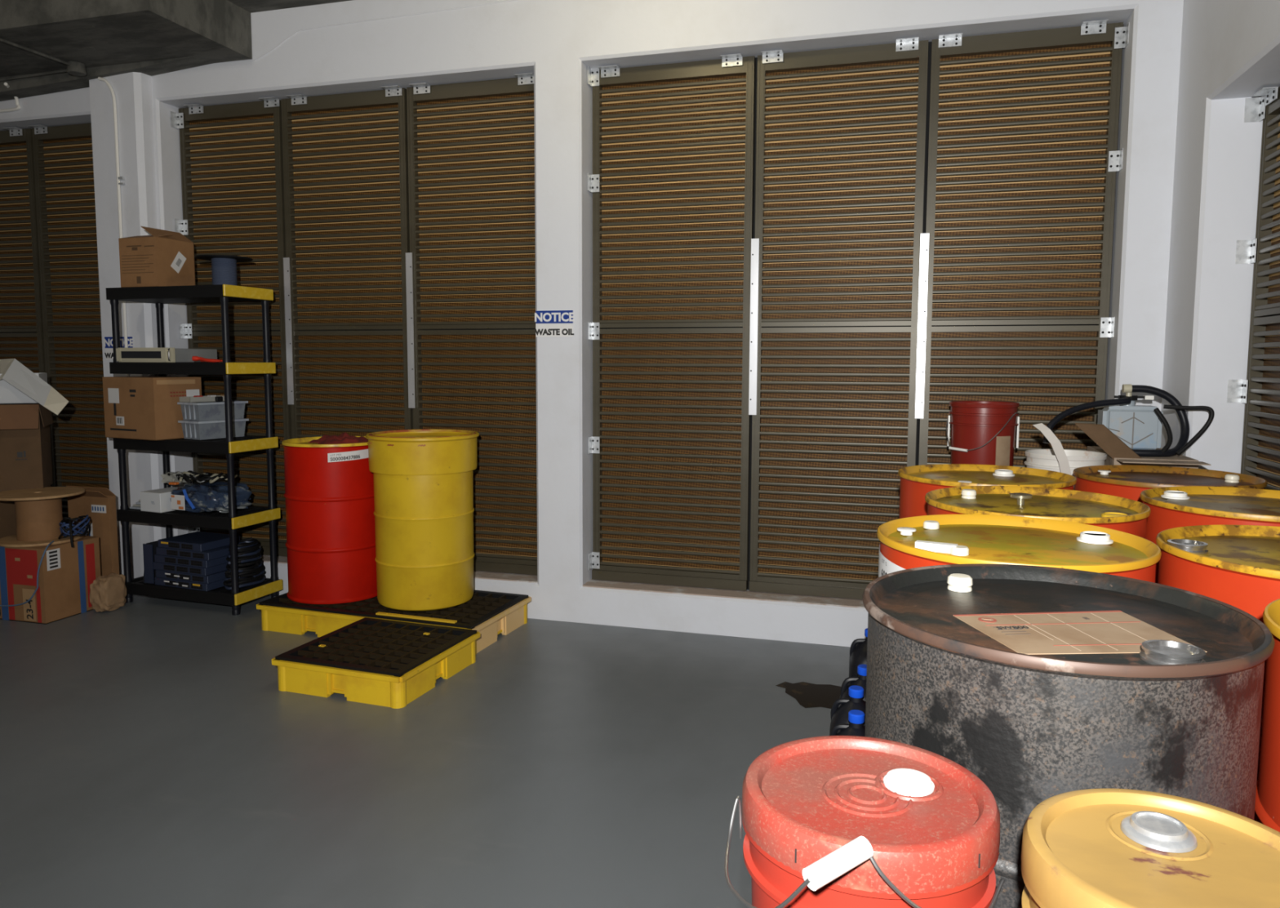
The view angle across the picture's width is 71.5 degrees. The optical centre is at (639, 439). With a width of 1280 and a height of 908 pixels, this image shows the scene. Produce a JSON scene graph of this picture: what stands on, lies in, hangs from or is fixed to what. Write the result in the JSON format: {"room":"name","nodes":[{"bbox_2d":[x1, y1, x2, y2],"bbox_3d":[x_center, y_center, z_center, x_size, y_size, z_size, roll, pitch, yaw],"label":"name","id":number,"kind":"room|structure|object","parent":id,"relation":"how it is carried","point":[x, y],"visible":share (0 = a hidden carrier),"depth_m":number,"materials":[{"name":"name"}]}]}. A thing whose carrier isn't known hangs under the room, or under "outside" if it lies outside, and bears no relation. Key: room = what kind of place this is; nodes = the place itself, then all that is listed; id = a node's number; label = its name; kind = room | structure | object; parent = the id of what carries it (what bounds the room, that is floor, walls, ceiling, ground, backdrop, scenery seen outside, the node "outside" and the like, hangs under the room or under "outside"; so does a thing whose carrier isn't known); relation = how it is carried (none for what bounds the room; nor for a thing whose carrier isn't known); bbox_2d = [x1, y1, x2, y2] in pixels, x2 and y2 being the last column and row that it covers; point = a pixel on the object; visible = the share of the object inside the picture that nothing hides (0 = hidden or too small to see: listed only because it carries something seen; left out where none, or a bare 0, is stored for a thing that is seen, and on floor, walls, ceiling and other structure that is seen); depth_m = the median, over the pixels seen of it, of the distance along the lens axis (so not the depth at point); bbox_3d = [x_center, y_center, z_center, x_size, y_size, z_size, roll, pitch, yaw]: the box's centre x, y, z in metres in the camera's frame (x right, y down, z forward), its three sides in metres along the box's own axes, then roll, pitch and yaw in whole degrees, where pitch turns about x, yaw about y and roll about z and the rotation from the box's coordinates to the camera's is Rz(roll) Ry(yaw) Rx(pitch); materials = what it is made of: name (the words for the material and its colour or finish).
{"room":"industrial storage room","nodes":[
{"label":"industrial storage room","id":0,"kind":"room"},
{"bbox_2d":[88,71,165,578],"bbox_3d":[-3.119,-0.645,5.452,0.375,3.144,0.098,2,5,16],"label":"column","id":1,"kind":"structure","parent":0,"point":[132,90],"depth_m":5.36,"materials":[{"name":"white paint"}]},
{"bbox_2d":[97,76,128,376],"bbox_3d":[-3.149,-1.213,5.348,0.148,1.894,0.021,2,5,16],"label":"conduit","id":2,"kind":"object","parent":1,"relation":"attached to","point":[114,104],"visible":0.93,"depth_m":5.30,"materials":[{"name":"white plastic"}]},
{"bbox_2d":[103,336,133,359],"bbox_3d":[-3.177,-0.559,5.423,0.227,0.140,0.005,2,5,16],"label":"notice sign","id":3,"kind":"object","parent":1,"relation":"attached to","point":[108,341],"visible":0.45,"depth_m":5.44,"materials":[{"name":"white plastic"}]},
{"bbox_2d":[170,494,183,509],"bbox_3d":[-2.624,0.353,5.041,0.090,0.077,0.002,2,5,21],"label":"print","id":4,"kind":"object","parent":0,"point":[176,500],"depth_m":5.04,"materials":[{"name":"orange"}]},
{"bbox_2d":[227,0,350,13],"bbox_3d":[-2.728,-2.183,1.255,8.345,0.150,7.663,2,5,16],"label":"ceiling","id":5,"kind":"structure","parent":0,"point":[251,6],"depth_m":4.96,"materials":[{"name":"concrete"}]},
{"bbox_2d":[0,0,252,101],"bbox_3d":[-4.059,-2.275,5.244,3.593,0.380,0.743,2,5,16],"label":"concrete beam","id":6,"kind":"structure","parent":5,"relation":"attached to","point":[111,37],"depth_m":4.85,"materials":[{"name":"grey concrete"}]},
{"bbox_2d":[0,38,86,80],"bbox_3d":[-3.666,-2.162,5.080,0.746,0.057,0.568,2,5,16],"label":"conduit","id":7,"kind":"object","parent":6,"relation":"attached to","point":[73,68],"visible":1,"depth_m":5.17,"materials":[{"name":"metal"}]},
{"bbox_2d":[0,594,850,907],"bbox_3d":[-2.712,1.329,1.557,8.885,0.100,8.143,2,5,16],"label":"floor","id":8,"kind":"structure","parent":0,"point":[153,753],"depth_m":3.13,"materials":[{"name":"grey paint"}]},
{"bbox_2d":[0,485,50,537],"bbox_3d":[-3.891,0.613,5.269,0.600,0.664,0.400,2,5,16],"label":"carton","id":9,"kind":"object","parent":8,"relation":"on","point":[7,511],"visible":0.19,"depth_m":5.09,"materials":[{"name":"brown cardboard"}]},
{"bbox_2d":[0,403,53,491],"bbox_3d":[-3.740,0.043,5.119,0.570,0.500,0.415,-2,6,-26],"label":"carton","id":10,"kind":"object","parent":9,"relation":"on","point":[25,447],"visible":0.83,"depth_m":5.06,"materials":[{"name":"brown cardboard"}]},
{"bbox_2d":[0,358,68,415],"bbox_3d":[-3.605,-0.305,5.037,0.664,0.311,0.611,-2,6,-26],"label":"carton","id":11,"kind":"object","parent":10,"relation":"on","point":[19,384],"visible":1,"depth_m":5.04,"materials":[{"name":"grey cardboard"}]},
{"bbox_2d":[0,514,101,623],"bbox_3d":[-3.326,0.695,4.969,0.516,0.557,0.375,2,5,16],"label":"carton","id":12,"kind":"object","parent":8,"relation":"on","point":[66,575],"depth_m":4.84,"materials":[{"name":"cardboard"}]},
{"bbox_2d":[4,547,41,622],"bbox_3d":[-3.332,0.786,4.804,0.227,0.395,0.001,2,5,16],"label":"print","id":13,"kind":"object","parent":12,"relation":"attached to","point":[21,564],"depth_m":4.80,"materials":[{"name":"red"}]},
{"bbox_2d":[0,486,84,546],"bbox_3d":[-3.361,0.426,4.974,0.448,0.268,0.448,2,5,16],"label":"spool","id":14,"kind":"object","parent":12,"relation":"on","point":[38,511],"visible":0.94,"depth_m":4.89,"materials":[{"name":"brown wood"}]},
{"bbox_2d":[48,550,57,568],"bbox_3d":[-3.176,0.647,4.814,0.001,0.091,0.048,2,5,16],"label":"print","id":15,"kind":"object","parent":12,"relation":"attached to","point":[53,554],"depth_m":4.81,"materials":[{"name":"black"}]},
{"bbox_2d":[85,542,95,607],"bbox_3d":[-3.114,0.768,5.045,0.001,0.360,0.055,2,5,16],"label":"print","id":16,"kind":"object","parent":12,"relation":"attached to","point":[90,547],"depth_m":5.03,"materials":[{"name":"red"}]},
{"bbox_2d":[66,485,119,575],"bbox_3d":[-3.282,0.613,5.254,0.390,0.672,0.124,2,5,17],"label":"carton","id":17,"kind":"object","parent":8,"relation":"on","point":[99,503],"visible":0.47,"depth_m":5.23,"materials":[{"name":"brown cardboard"}]},
{"bbox_2d":[80,524,90,535],"bbox_3d":[-3.283,0.538,5.256,0.082,0.080,0.001,2,5,17],"label":"cable","id":18,"kind":"object","parent":17,"relation":"attached to","point":[89,529],"depth_m":5.25,"materials":[{"name":"blue"}]},
{"bbox_2d":[92,506,103,511],"bbox_3d":[-3.179,0.404,5.212,0.090,0.025,0.001,2,5,17],"label":"print","id":19,"kind":"object","parent":17,"relation":"attached to","point":[94,508],"depth_m":5.21,"materials":[{"name":"black"}]},
{"bbox_2d":[89,572,126,612],"bbox_3d":[-3.016,0.865,5.051,0.117,0.201,0.200,2,5,16],"label":"crumpled paper","id":20,"kind":"object","parent":8,"relation":"on","point":[108,593],"visible":1,"depth_m":5.00,"materials":[{"name":"brown paper"}]},
{"bbox_2d":[106,284,282,615],"bbox_3d":[-2.580,0.043,5.171,0.846,1.826,0.373,2,5,18],"label":"shelving unit","id":21,"kind":"object","parent":8,"relation":"on","point":[235,518],"visible":0.78,"depth_m":5.03,"materials":[{"name":"black plastic"}]},
{"bbox_2d":[129,499,140,509],"bbox_3d":[-2.867,0.370,5.273,0.158,0.050,0.257,2,5,18],"label":"packets","id":22,"kind":"object","parent":21,"relation":"on","point":[137,505],"visible":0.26,"depth_m":5.18,"materials":[{"name":"grey plastic"}]},
{"bbox_2d":[142,540,158,583],"bbox_3d":[-2.819,0.708,5.273,0.090,0.238,0.262,2,5,18],"label":"panel","id":23,"kind":"object","parent":21,"relation":"on","point":[148,548],"visible":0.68,"depth_m":5.15,"materials":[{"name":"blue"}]},
{"bbox_2d":[102,376,201,440],"bbox_3d":[-2.820,-0.191,5.151,0.442,0.349,0.302,3,6,26],"label":"carton","id":24,"kind":"object","parent":21,"relation":"on","point":[135,407],"visible":0.97,"depth_m":5.01,"materials":[{"name":"brown cardboard"}]},
{"bbox_2d":[118,226,195,287],"bbox_3d":[-2.775,-1.038,5.112,0.267,0.336,0.271,2,5,18],"label":"carton","id":25,"kind":"object","parent":21,"relation":"on","point":[162,258],"visible":0.95,"depth_m":5.01,"materials":[{"name":"brown cardboard"}]},
{"bbox_2d":[140,486,177,512],"bbox_3d":[-2.758,0.348,5.184,0.165,0.112,0.221,2,6,23],"label":"box","id":26,"kind":"object","parent":21,"relation":"on","point":[157,500],"visible":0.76,"depth_m":5.09,"materials":[{"name":"grey cardboard"}]},
{"bbox_2d":[115,347,217,362],"bbox_3d":[-2.752,-0.493,5.173,0.414,0.082,0.350,2,5,18],"label":"server","id":27,"kind":"object","parent":21,"relation":"on","point":[122,354],"visible":1,"depth_m":5.04,"materials":[{"name":"grey metal"}]},
{"bbox_2d":[153,531,239,591],"bbox_3d":[-2.539,0.709,5.101,0.533,0.266,0.425,2,5,21],"label":"switch","id":28,"kind":"object","parent":21,"relation":"on","point":[200,541],"depth_m":5.06,"materials":[{"name":"blue metal"}]},
{"bbox_2d":[191,355,222,362],"bbox_3d":[-2.387,-0.448,4.933,0.210,0.034,0.046,2,5,15],"label":"tool","id":29,"kind":"object","parent":21,"relation":"on","point":[193,357],"visible":0.91,"depth_m":4.93,"materials":[{"name":"red plastic"}]},
{"bbox_2d":[169,480,252,512],"bbox_3d":[-2.479,0.324,5.142,0.454,0.165,0.322,2,5,18],"label":"bag","id":30,"kind":"object","parent":21,"relation":"on","point":[206,496],"visible":0.88,"depth_m":5.04,"materials":[{"name":"blue plastic"}]},
{"bbox_2d":[160,470,237,484],"bbox_3d":[-2.551,0.284,5.167,0.512,0.193,0.157,2,5,18],"label":"cables","id":31,"kind":"object","parent":30,"relation":"on","point":[177,477],"visible":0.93,"depth_m":5.15,"materials":[{"name":"black plastic"}]},
{"bbox_2d":[177,417,248,439],"bbox_3d":[-2.460,-0.066,5.138,0.185,0.104,0.320,3,6,30],"label":"storage bin","id":32,"kind":"object","parent":21,"relation":"on","point":[209,429],"visible":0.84,"depth_m":5.04,"materials":[{"name":"grey plastic"}]},
{"bbox_2d":[177,400,248,421],"bbox_3d":[-2.460,-0.169,5.128,0.185,0.104,0.320,3,6,30],"label":"storage bin","id":33,"kind":"object","parent":32,"relation":"on","point":[202,411],"visible":0.88,"depth_m":5.03,"materials":[{"name":"grey plastic"}]},
{"bbox_2d":[178,394,224,402],"bbox_3d":[-2.495,-0.239,5.110,0.100,0.036,0.260,3,6,30],"label":"tray","id":34,"kind":"object","parent":33,"relation":"on","point":[197,398],"visible":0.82,"depth_m":5.03,"materials":[{"name":"grey plastic"}]},
{"bbox_2d":[214,395,222,401],"bbox_3d":[-2.443,-0.237,5.130,0.062,0.028,0.040,3,6,30],"label":"power adapter","id":35,"kind":"object","parent":34,"relation":"in","point":[219,398],"visible":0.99,"depth_m":5.11,"materials":[{"name":"black plastic"}]},
{"bbox_2d":[194,254,253,285],"bbox_3d":[-2.332,-0.941,4.988,0.300,0.170,0.300,2,5,16],"label":"spool","id":36,"kind":"object","parent":21,"relation":"on","point":[224,267],"visible":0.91,"depth_m":4.93,"materials":[{"name":"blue plastic"}]},
{"bbox_2d":[222,537,265,590],"bbox_3d":[-2.285,0.706,5.137,0.178,0.260,0.284,2,5,18],"label":"cables","id":37,"kind":"object","parent":21,"relation":"on","point":[249,549],"visible":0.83,"depth_m":5.08,"materials":[{"name":"black plastic"}]},
{"bbox_2d":[271,617,479,708],"bbox_3d":[-1.173,0.989,4.027,0.659,0.152,0.659,2,5,19],"label":"pallet","id":38,"kind":"object","parent":8,"relation":"on","point":[387,663],"visible":1,"depth_m":3.84,"materials":[{"name":"yellow plastic"}]},
{"bbox_2d":[256,589,531,653],"bbox_3d":[-1.308,0.920,4.772,1.299,0.157,0.644,2,5,19],"label":"pallet","id":39,"kind":"object","parent":8,"relation":"on","point":[490,613],"depth_m":4.60,"materials":[{"name":"yellow plastic"}]},
{"bbox_2d":[281,435,377,604],"bbox_3d":[-1.665,0.418,4.866,0.524,0.839,0.524,2,5,16],"label":"drum","id":40,"kind":"object","parent":39,"relation":"on","point":[329,494],"visible":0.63,"depth_m":4.65,"materials":[{"name":"red paint"}]},
{"bbox_2d":[308,431,368,444],"bbox_3d":[-1.600,-0.012,4.764,0.363,0.060,0.276,2,5,16],"label":"rag","id":41,"kind":"object","parent":40,"relation":"on","point":[344,437],"visible":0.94,"depth_m":4.72,"materials":[{"name":"red fabric"}]},
{"bbox_2d":[330,454,359,461],"bbox_3d":[-1.531,0.093,4.623,0.152,0.027,0.011,-3,6,-32],"label":"print","id":42,"kind":"object","parent":40,"relation":"attached to","point":[333,457],"depth_m":4.62,"materials":[{"name":"black"}]},
{"bbox_2d":[365,428,479,610],"bbox_3d":[-1.139,0.406,4.703,0.578,0.888,0.578,2,5,16],"label":"drum","id":43,"kind":"object","parent":39,"relation":"on","point":[424,478],"visible":1,"depth_m":4.49,"materials":[{"name":"yellow metal"}]},
{"bbox_2d":[775,681,841,708],"bbox_3d":[0.769,1.099,3.712,0.440,0.001,0.450,2,5,16],"label":"oil spill","id":44,"kind":"object","parent":8,"relation":"on","point":[808,695],"visible":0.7,"depth_m":3.82,"materials":[{"name":"black liquid"}]},
{"bbox_2d":[829,709,865,736],"bbox_3d":[0.687,1.021,2.836,0.168,0.312,0.188,2,5,16],"label":"jug","id":45,"kind":"object","parent":8,"relation":"on","point":[855,727],"visible":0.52,"depth_m":2.81,"materials":[{"name":"black plastic"}]},
{"bbox_2d":[829,685,866,733],"bbox_3d":[0.738,1.002,3.050,0.168,0.312,0.188,2,5,16],"label":"jug","id":46,"kind":"object","parent":8,"relation":"on","point":[840,708],"visible":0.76,"depth_m":3.02,"materials":[{"name":"black plastic"}]},
{"bbox_2d":[840,664,866,701],"bbox_3d":[0.821,0.983,3.264,0.168,0.312,0.188,1,5,7],"label":"jug","id":47,"kind":"object","parent":8,"relation":"on","point":[860,681],"visible":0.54,"depth_m":3.24,"materials":[{"name":"black plastic"}]},
{"bbox_2d":[848,627,867,676],"bbox_3d":[0.960,0.944,3.712,0.168,0.312,0.188,1,5,11],"label":"jug","id":48,"kind":"object","parent":8,"relation":"on","point":[858,649],"visible":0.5,"depth_m":3.67,"materials":[{"name":"black plastic"}]},
{"bbox_2d":[1075,422,1210,468],"bbox_3d":[2.002,0.512,3.718,0.435,1.179,0.660,2,5,16],"label":"carton","id":49,"kind":"object","parent":8,"relation":"on","point":[1118,453],"visible":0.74,"depth_m":3.52,"materials":[{"name":"cardboard"}]},
{"bbox_2d":[1042,383,1214,457],"bbox_3d":[1.974,-0.083,3.629,0.614,0.288,0.169,2,5,16],"label":"hose","id":50,"kind":"object","parent":49,"relation":"on","point":[1183,444],"visible":0.94,"depth_m":3.60,"materials":[{"name":"black plastic"}]},
{"bbox_2d":[1096,395,1162,450],"bbox_3d":[2.070,-0.070,3.761,0.224,0.240,0.143,2,5,16],"label":"can","id":51,"kind":"object","parent":49,"relation":"on","point":[1138,426],"visible":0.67,"depth_m":3.70,"materials":[{"name":"grey plastic"}]},
{"bbox_3d":[0.279,1.058,1.156,0.302,0.530,0.302,2,5,16],"label":"pail","id":52,"kind":"object","parent":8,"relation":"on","visible":0},
{"bbox_2d":[724,735,1004,907],"bbox_3d":[0.264,0.601,1.100,0.348,0.391,0.329,-1,5,-15],"label":"pail","id":53,"kind":"object","parent":52,"relation":"on","point":[828,821],"visible":1,"depth_m":1.04,"materials":[{"name":"red plastic"}]},
{"bbox_3d":[0.573,1.073,1.004,0.302,0.530,0.302,2,5,16],"label":"pail","id":54,"kind":"object","parent":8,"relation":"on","visible":0},
{"bbox_2d":[1021,788,1279,907],"bbox_3d":[0.575,0.624,0.965,0.308,0.370,0.308,2,5,16],"label":"pail","id":55,"kind":"object","parent":54,"relation":"on","point":[1091,847],"visible":1,"depth_m":0.97,"materials":[{"name":"plastic"}]},
{"bbox_3d":[1.545,0.848,4.093,0.292,0.440,0.292,2,5,16],"label":"pail","id":56,"kind":"object","parent":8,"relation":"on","visible":0},
{"bbox_3d":[1.547,0.415,4.055,0.292,0.430,0.292,2,5,16],"label":"pail","id":57,"kind":"object","parent":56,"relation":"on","visible":0},
{"bbox_2d":[946,400,1020,466],"bbox_3d":[1.542,0.016,4.011,0.312,0.372,0.318,2,5,16],"label":"pail","id":58,"kind":"object","parent":57,"relation":"on","point":[983,432],"visible":0.86,"depth_m":3.90,"materials":[{"name":"red plastic"}]},
{"bbox_3d":[1.736,0.930,3.712,0.292,0.345,0.292,2,5,16],"label":"pail","id":59,"kind":"object","parent":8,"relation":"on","visible":0},
{"bbox_3d":[1.737,0.587,3.681,0.292,0.345,0.292,2,5,16],"label":"pail","id":60,"kind":"object","parent":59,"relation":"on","visible":0},
{"bbox_2d":[1024,448,1106,489],"bbox_3d":[1.738,0.233,3.650,0.305,0.365,0.305,2,5,16],"label":"plastic bucket","id":61,"kind":"object","parent":60,"relation":"on","point":[1042,459],"visible":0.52,"depth_m":3.55,"materials":[{"name":"white plastic"}]},
{"bbox_2d":[1032,422,1071,475],"bbox_3d":[1.611,0.050,3.473,0.152,0.228,0.024,3,6,30],"label":"strap","id":62,"kind":"object","parent":61,"relation":"in","point":[1056,445],"visible":0.91,"depth_m":3.46,"materials":[{"name":"grey"}]},
{"bbox_3d":[1.420,1.092,2.981,1.114,0.150,1.274,2,5,16],"label":"pallet","id":63,"kind":"object","parent":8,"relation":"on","visible":0},
{"bbox_2d":[897,463,1076,518],"bbox_3d":[1.212,0.557,3.172,0.585,0.881,0.585,2,5,16],"label":"drum","id":64,"kind":"object","parent":63,"relation":"on","point":[916,481],"visible":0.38,"depth_m":3.14,"materials":[{"name":"red paint"}]},
{"bbox_2d":[924,485,1151,538],"bbox_3d":[1.118,0.604,2.571,0.585,0.892,0.585,2,5,16],"label":"drum","id":65,"kind":"object","parent":63,"relation":"on","point":[1104,510],"visible":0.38,"depth_m":2.55,"materials":[{"name":"red paint"}]},
{"bbox_2d":[1072,465,1267,502],"bbox_3d":[1.843,0.557,3.157,0.585,0.886,0.585,2,5,16],"label":"drum","id":66,"kind":"object","parent":63,"relation":"on","point":[1128,482],"visible":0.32,"depth_m":3.12,"materials":[{"name":"red paint"}]},
{"bbox_2d":[1139,486,1279,582],"bbox_3d":[1.760,0.611,2.575,0.585,0.881,0.585,2,5,16],"label":"drum","id":67,"kind":"object","parent":63,"relation":"on","point":[1171,507],"visible":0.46,"depth_m":2.55,"materials":[{"name":"red paint"}]},
{"bbox_3d":[1.071,1.198,1.767,1.114,0.150,1.249,2,5,16],"label":"pallet","id":68,"kind":"object","parent":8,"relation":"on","visible":0},
{"bbox_2d":[876,514,1161,582],"bbox_3d":[0.835,0.655,2.041,0.585,0.881,0.585,2,5,16],"label":"drum","id":69,"kind":"object","parent":68,"relation":"on","point":[917,541],"visible":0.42,"depth_m":1.99,"materials":[{"name":"red paint"}]},
{"bbox_2d":[862,563,1275,907],"bbox_3d":[0.660,0.703,1.469,0.588,0.886,0.588,2,5,16],"label":"drum","id":70,"kind":"object","parent":68,"relation":"on","point":[1042,683],"visible":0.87,"depth_m":1.23,"materials":[{"name":"black metal"}]},
{"bbox_2d":[995,626,1028,629],"bbox_3d":[0.575,0.290,1.372,0.050,0.001,0.012,0,5,-6],"label":"print","id":71,"kind":"object","parent":70,"relation":"on","point":[997,627],"depth_m":1.37,"materials":[{"name":"black"}]},
{"bbox_2d":[1155,524,1279,820],"bbox_3d":[1.420,0.669,1.905,0.585,0.881,0.585,2,5,16],"label":"drum","id":72,"kind":"object","parent":68,"relation":"on","point":[1237,566],"visible":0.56,"depth_m":1.86,"materials":[{"name":"red paint"}]},
{"bbox_2d":[1254,598,1279,831],"bbox_3d":[1.223,0.724,1.277,0.585,0.881,0.585,2,5,16],"label":"drum","id":73,"kind":"object","parent":68,"relation":"on","point":[1267,806],"visible":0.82,"depth_m":1.35,"materials":[{"name":"red paint"}]},
{"bbox_2d":[0,0,1183,646],"bbox_3d":[-1.643,-0.995,5.173,8.345,3.900,0.240,2,5,16],"label":"wall","id":74,"kind":"structure","parent":0,"point":[555,41],"depth_m":4.66,"materials":[{"name":"white paint"}]},
{"bbox_2d":[0,82,20,112],"bbox_3d":[-4.020,-2.134,5.599,0.475,0.122,0.134,4,6,35],"label":"conduit","id":75,"kind":"object","parent":74,"relation":"attached to","point":[6,84],"visible":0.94,"depth_m":5.59,"materials":[{"name":"white plastic"}]},
{"bbox_2d":[0,122,109,529],"bbox_3d":[-4.243,-0.690,5.983,2.060,2.759,0.115,2,5,16],"label":"louvered shutters","id":76,"kind":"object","parent":74,"relation":"in","point":[51,318],"depth_m":5.86,"materials":[{"name":"brown wood"}]},
{"bbox_2d":[169,72,537,574],"bbox_3d":[-1.687,-0.636,5.248,2.460,2.799,0.120,2,5,16],"label":"louvered shutters","id":77,"kind":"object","parent":74,"relation":"in","point":[391,230],"depth_m":5.18,"materials":[{"name":"brown wood"}]},
{"bbox_2d":[253,0,514,61],"bbox_3d":[-1.377,-2.241,4.861,1.742,0.178,0.008,2,5,16],"label":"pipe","id":78,"kind":"object","parent":74,"relation":"attached to","point":[293,34],"visible":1,"depth_m":4.87,"materials":[{"name":"grey metal"}]},
{"bbox_2d":[261,554,537,582],"bbox_3d":[-1.709,0.747,5.309,2.420,0.007,0.148,2,5,16],"label":"trim","id":79,"kind":"structure","parent":74,"relation":"attached to","point":[280,559],"depth_m":5.04,"materials":[{"name":"white paint"}]},
{"bbox_2d":[534,310,574,337],"bbox_3d":[-0.456,-0.619,4.736,0.227,0.140,0.005,2,5,16],"label":"notice sign","id":80,"kind":"object","parent":74,"relation":"attached to","point":[548,323],"visible":1,"depth_m":4.74,"materials":[{"name":"white plastic"}]},
{"bbox_2d":[582,578,865,608],"bbox_3d":[0.940,0.823,4.552,2.563,0.007,0.148,2,5,16],"label":"trim","id":81,"kind":"structure","parent":74,"relation":"attached to","point":[722,593],"depth_m":4.68,"materials":[{"name":"white paint"}]},
{"bbox_2d":[587,19,1129,599],"bbox_3d":[0.963,-0.560,4.491,2.603,2.799,0.120,2,5,16],"label":"louvered shutters","id":82,"kind":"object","parent":74,"relation":"in","point":[802,260],"depth_m":4.51,"materials":[{"name":"brown wood"}]},
{"bbox_2d":[1160,0,1279,473],"bbox_3d":[1.476,-0.562,0.395,0.300,3.900,7.740,2,5,16],"label":"wall","id":83,"kind":"structure","parent":0,"point":[1230,51],"depth_m":3.54,"materials":[{"name":"white paint"}]},
{"bbox_2d":[1226,86,1279,490],"bbox_3d":[1.949,-0.033,1.957,0.120,2.363,3.340,2,5,16],"label":"window","id":84,"kind":"structure","parent":83,"relation":"in","point":[1260,393],"depth_m":3.41,"materials":[{"name":"brown metal"}]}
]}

